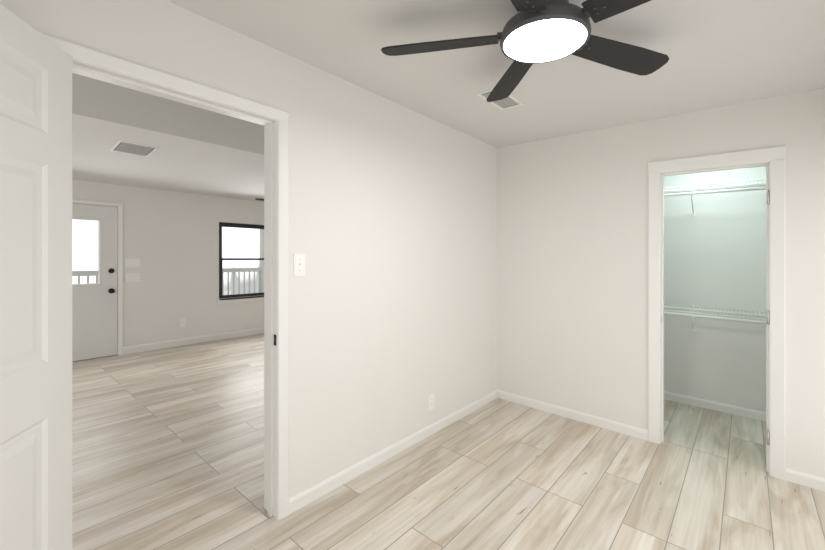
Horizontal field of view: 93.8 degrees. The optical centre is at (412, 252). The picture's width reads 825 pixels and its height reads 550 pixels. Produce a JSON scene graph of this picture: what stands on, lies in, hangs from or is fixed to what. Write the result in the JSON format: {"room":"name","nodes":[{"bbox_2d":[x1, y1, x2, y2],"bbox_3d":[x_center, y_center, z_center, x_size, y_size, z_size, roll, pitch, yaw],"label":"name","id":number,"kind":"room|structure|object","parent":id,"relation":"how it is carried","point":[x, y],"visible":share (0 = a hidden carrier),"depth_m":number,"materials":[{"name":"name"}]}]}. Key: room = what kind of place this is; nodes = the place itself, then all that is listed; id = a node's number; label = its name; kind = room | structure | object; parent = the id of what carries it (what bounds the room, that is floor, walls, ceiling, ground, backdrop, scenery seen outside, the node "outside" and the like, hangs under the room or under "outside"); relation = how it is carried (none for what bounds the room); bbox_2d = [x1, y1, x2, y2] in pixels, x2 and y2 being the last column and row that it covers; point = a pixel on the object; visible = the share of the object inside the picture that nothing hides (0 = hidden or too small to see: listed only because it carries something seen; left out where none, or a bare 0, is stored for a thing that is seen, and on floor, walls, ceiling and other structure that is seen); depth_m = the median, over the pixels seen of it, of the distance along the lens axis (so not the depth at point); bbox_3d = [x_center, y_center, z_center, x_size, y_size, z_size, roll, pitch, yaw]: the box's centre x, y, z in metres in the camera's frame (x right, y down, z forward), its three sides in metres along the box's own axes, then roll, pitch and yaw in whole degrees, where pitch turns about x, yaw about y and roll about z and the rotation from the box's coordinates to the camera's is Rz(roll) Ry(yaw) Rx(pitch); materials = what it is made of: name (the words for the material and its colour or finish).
{"room":"empty bedroom","nodes":[
{"label":"empty bedroom","id":0,"kind":"room"},
{"bbox_2d":[72,179,263,346],"bbox_3d":[-4.088,0.103,4.796,0.130,2.526,7.370,0,0,41],"label":"wall","id":1,"kind":"structure","parent":0,"point":[174,236],"depth_m":5.50,"materials":[{"name":"paint"}]},
{"bbox_2d":[72,203,116,360],"bbox_3d":[-4.141,0.357,4.685,0.176,1.924,0.906,0,0,41],"label":"front door","id":2,"kind":"structure","parent":1,"relation":"in","point":[94,305],"depth_m":4.88,"materials":[{"name":"white paint"}]},
{"bbox_2d":[72,199,122,354],"bbox_3d":[-4.159,0.335,4.700,0.150,1.987,1.012,0,0,41],"label":"door frame","id":3,"kind":"structure","parent":1,"relation":"attached to","point":[119,206],"depth_m":5.02,"materials":[{"name":"white paint"}]},
{"bbox_2d":[125,273,139,281],"bbox_3d":[-3.708,0.326,5.123,0.018,0.117,0.162,0,0,41],"label":"light switch","id":4,"kind":"object","parent":1,"relation":"attached to","point":[129,277],"visible":1,"depth_m":5.12,"materials":[{"name":"white plastic"}]},
{"bbox_2d":[125,259,139,266],"bbox_3d":[-3.708,0.133,5.123,0.018,0.117,0.162,0,0,41],"label":"light switch","id":5,"kind":"object","parent":1,"relation":"attached to","point":[128,262],"visible":1,"depth_m":5.12,"materials":[{"name":"white plastic"}]},
{"bbox_2d":[180,319,184,326],"bbox_3d":[-3.320,1.012,5.580,0.009,0.116,0.070,0,0,41],"label":"room outlet","id":6,"kind":"object","parent":1,"relation":"attached to","point":[182,321],"visible":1,"depth_m":5.58,"materials":[{"name":"white plastic"}]},
{"bbox_2d":[123,327,263,354],"bbox_3d":[-2.453,1.302,3.384,4.190,0.240,7.110,0,0,41],"label":"baseboard","id":7,"kind":"structure","parent":1,"relation":"attached to","point":[213,337],"depth_m":5.64,"materials":[{"name":"white paint"}]},
{"bbox_2d":[216,222,263,303],"bbox_3d":[-2.624,0.161,6.446,0.128,1.282,1.280,0,0,41],"label":"living room window","id":8,"kind":"structure","parent":1,"relation":"in","point":[221,224],"depth_m":6.16,"materials":[{"name":"black metal"}]},
{"bbox_2d":[0,0,496,497],"bbox_3d":[-0.100,0.175,2.804,0.130,2.500,5.170,0,0,41],"label":"wall","id":9,"kind":"structure","parent":0,"point":[393,206],"depth_m":2.41,"materials":[{"name":"paint"}]},
{"bbox_2d":[0,4,71,549],"bbox_3d":[-1.103,0.343,0.948,0.167,2.058,0.840,0,0,-7],"label":"bedroom door","id":10,"kind":"structure","parent":9,"relation":"in","point":[36,73],"depth_m":1.18,"materials":[{"name":"white paint"}]},
{"bbox_2d":[39,32,288,519],"bbox_3d":[-1.026,0.313,1.732,0.167,2.141,0.952,0,0,41],"label":"door frame","id":11,"kind":"structure","parent":9,"relation":"attached to","point":[88,62],"depth_m":2.01,"materials":[{"name":"white wood"}]},
{"bbox_2d":[293,254,304,275],"bbox_3d":[-0.611,0.066,2.099,0.018,0.121,0.072,0,0,41],"label":"bedroom light switch","id":12,"kind":"object","parent":9,"relation":"attached to","point":[298,259],"visible":1,"depth_m":2.10,"materials":[{"name":"white plastic"}]},
{"bbox_2d":[428,393,433,410],"bbox_3d":[0.146,1.152,2.983,0.009,0.119,0.072,0,0,41],"label":"bedroom outlet","id":13,"kind":"object","parent":9,"relation":"attached to","point":[430,397],"visible":1,"depth_m":2.97,"materials":[{"name":"white plastic"}]},
{"bbox_2d":[289,390,824,513],"bbox_3d":[0.510,1.367,1.544,2.440,0.152,3.800,0,0,41],"label":"baseboard","id":14,"kind":"structure","parent":9,"relation":"attached to","point":[305,497],"depth_m":2.83,"materials":[{"name":"white paint"}]},
{"bbox_2d":[72,333,824,549],"bbox_3d":[-1.481,1.419,2.544,7.020,0.281,7.370,0,0,41],"label":"floor","id":15,"kind":"structure","parent":0,"point":[168,443],"depth_m":2.36,"materials":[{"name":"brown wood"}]},
{"bbox_2d":[72,0,824,201],"bbox_3d":[-1.481,-1.046,2.544,7.020,0.428,7.370,0,0,41],"label":"ceiling","id":16,"kind":"structure","parent":0,"point":[721,53],"depth_m":2.25,"materials":[{"name":"paint"}]},
{"bbox_2d":[110,140,157,156],"bbox_3d":[-2.755,-1.026,3.823,0.359,0.042,0.320,0,0,41],"label":"ceiling vent","id":17,"kind":"object","parent":16,"relation":"in","point":[125,147],"visible":1,"depth_m":3.81,"materials":[{"name":"white metal"}]},
{"bbox_2d":[476,89,523,109],"bbox_3d":[0.590,-1.029,2.585,0.170,0.012,0.350,0,0,41],"label":"ceiling vent","id":18,"kind":"object","parent":16,"relation":"in","point":[510,101],"visible":0.64,"depth_m":2.62,"materials":[{"name":"white metal"}]},
{"bbox_2d":[381,0,668,101],"bbox_3d":[0.540,-0.938,1.541,1.316,0.192,1.315,0,0,41],"label":"ceiling fan","id":19,"kind":"object","parent":16,"relation":"attached to","point":[542,31],"visible":1,"depth_m":1.60,"materials":[{"name":"grey metal"}]},
{"bbox_2d":[497,88,824,477],"bbox_3d":[1.794,0.209,3.031,2.440,2.473,0.130,0,0,41],"label":"wall","id":20,"kind":"structure","parent":0,"point":[572,210],"depth_m":3.10,"materials":[{"name":"paint"}]},
{"bbox_2d":[648,146,785,480],"bbox_3d":[2.125,0.376,2.746,0.752,2.128,0.167,0,0,41],"label":"door frame","id":21,"kind":"structure","parent":20,"relation":"attached to","point":[773,158],"depth_m":2.54,"materials":[{"name":"white paint"}]},
{"bbox_2d":[664,166,765,411],"bbox_3d":[2.520,0.222,3.871,2.440,2.473,0.130,0,0,41],"label":"wall","id":22,"kind":"structure","parent":0,"point":[715,257],"depth_m":3.56,"materials":[{"name":"paint"}]},
{"bbox_2d":[664,391,765,421],"bbox_3d":[2.157,1.397,3.451,2.440,0.120,0.980,0,0,41],"label":"baseboard","id":23,"kind":"structure","parent":22,"relation":"attached to","point":[749,413],"depth_m":3.54,"materials":[{"name":"white paint"}]},
{"bbox_2d":[664,303,765,331],"bbox_3d":[2.378,0.615,3.707,2.440,0.286,0.306,0,0,41],"label":"closet shelf","id":24,"kind":"object","parent":22,"relation":"attached to","point":[693,315],"visible":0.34,"depth_m":3.37,"materials":[{"name":"silver metal"}]},
{"bbox_2d":[664,179,765,215],"bbox_3d":[2.378,-0.481,3.707,2.440,0.286,0.306,0,0,41],"label":"closet shelf","id":25,"kind":"object","parent":22,"relation":"attached to","point":[692,189],"visible":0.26,"depth_m":3.37,"materials":[{"name":"silver metal"}]},
{"label":"outside","id":26,"kind":"structure","parent":0,"visible":0},
{"bbox_2d":[72,219,258,294],"bbox_3d":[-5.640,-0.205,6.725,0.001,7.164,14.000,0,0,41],"label":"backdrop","id":27,"kind":"structure","parent":26,"point":[237,242],"depth_m":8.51,"materials":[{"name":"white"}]},
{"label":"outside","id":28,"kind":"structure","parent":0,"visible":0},
{"bbox_2d":[72,227,263,294],"bbox_3d":[-4.088,0.201,6.111,1.550,3.028,5.500,0,0,41],"label":"rail","id":29,"kind":"object","parent":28,"point":[260,269],"visible":0.16,"depth_m":7.76,"materials":[{"name":"grey paint"}]}
]}

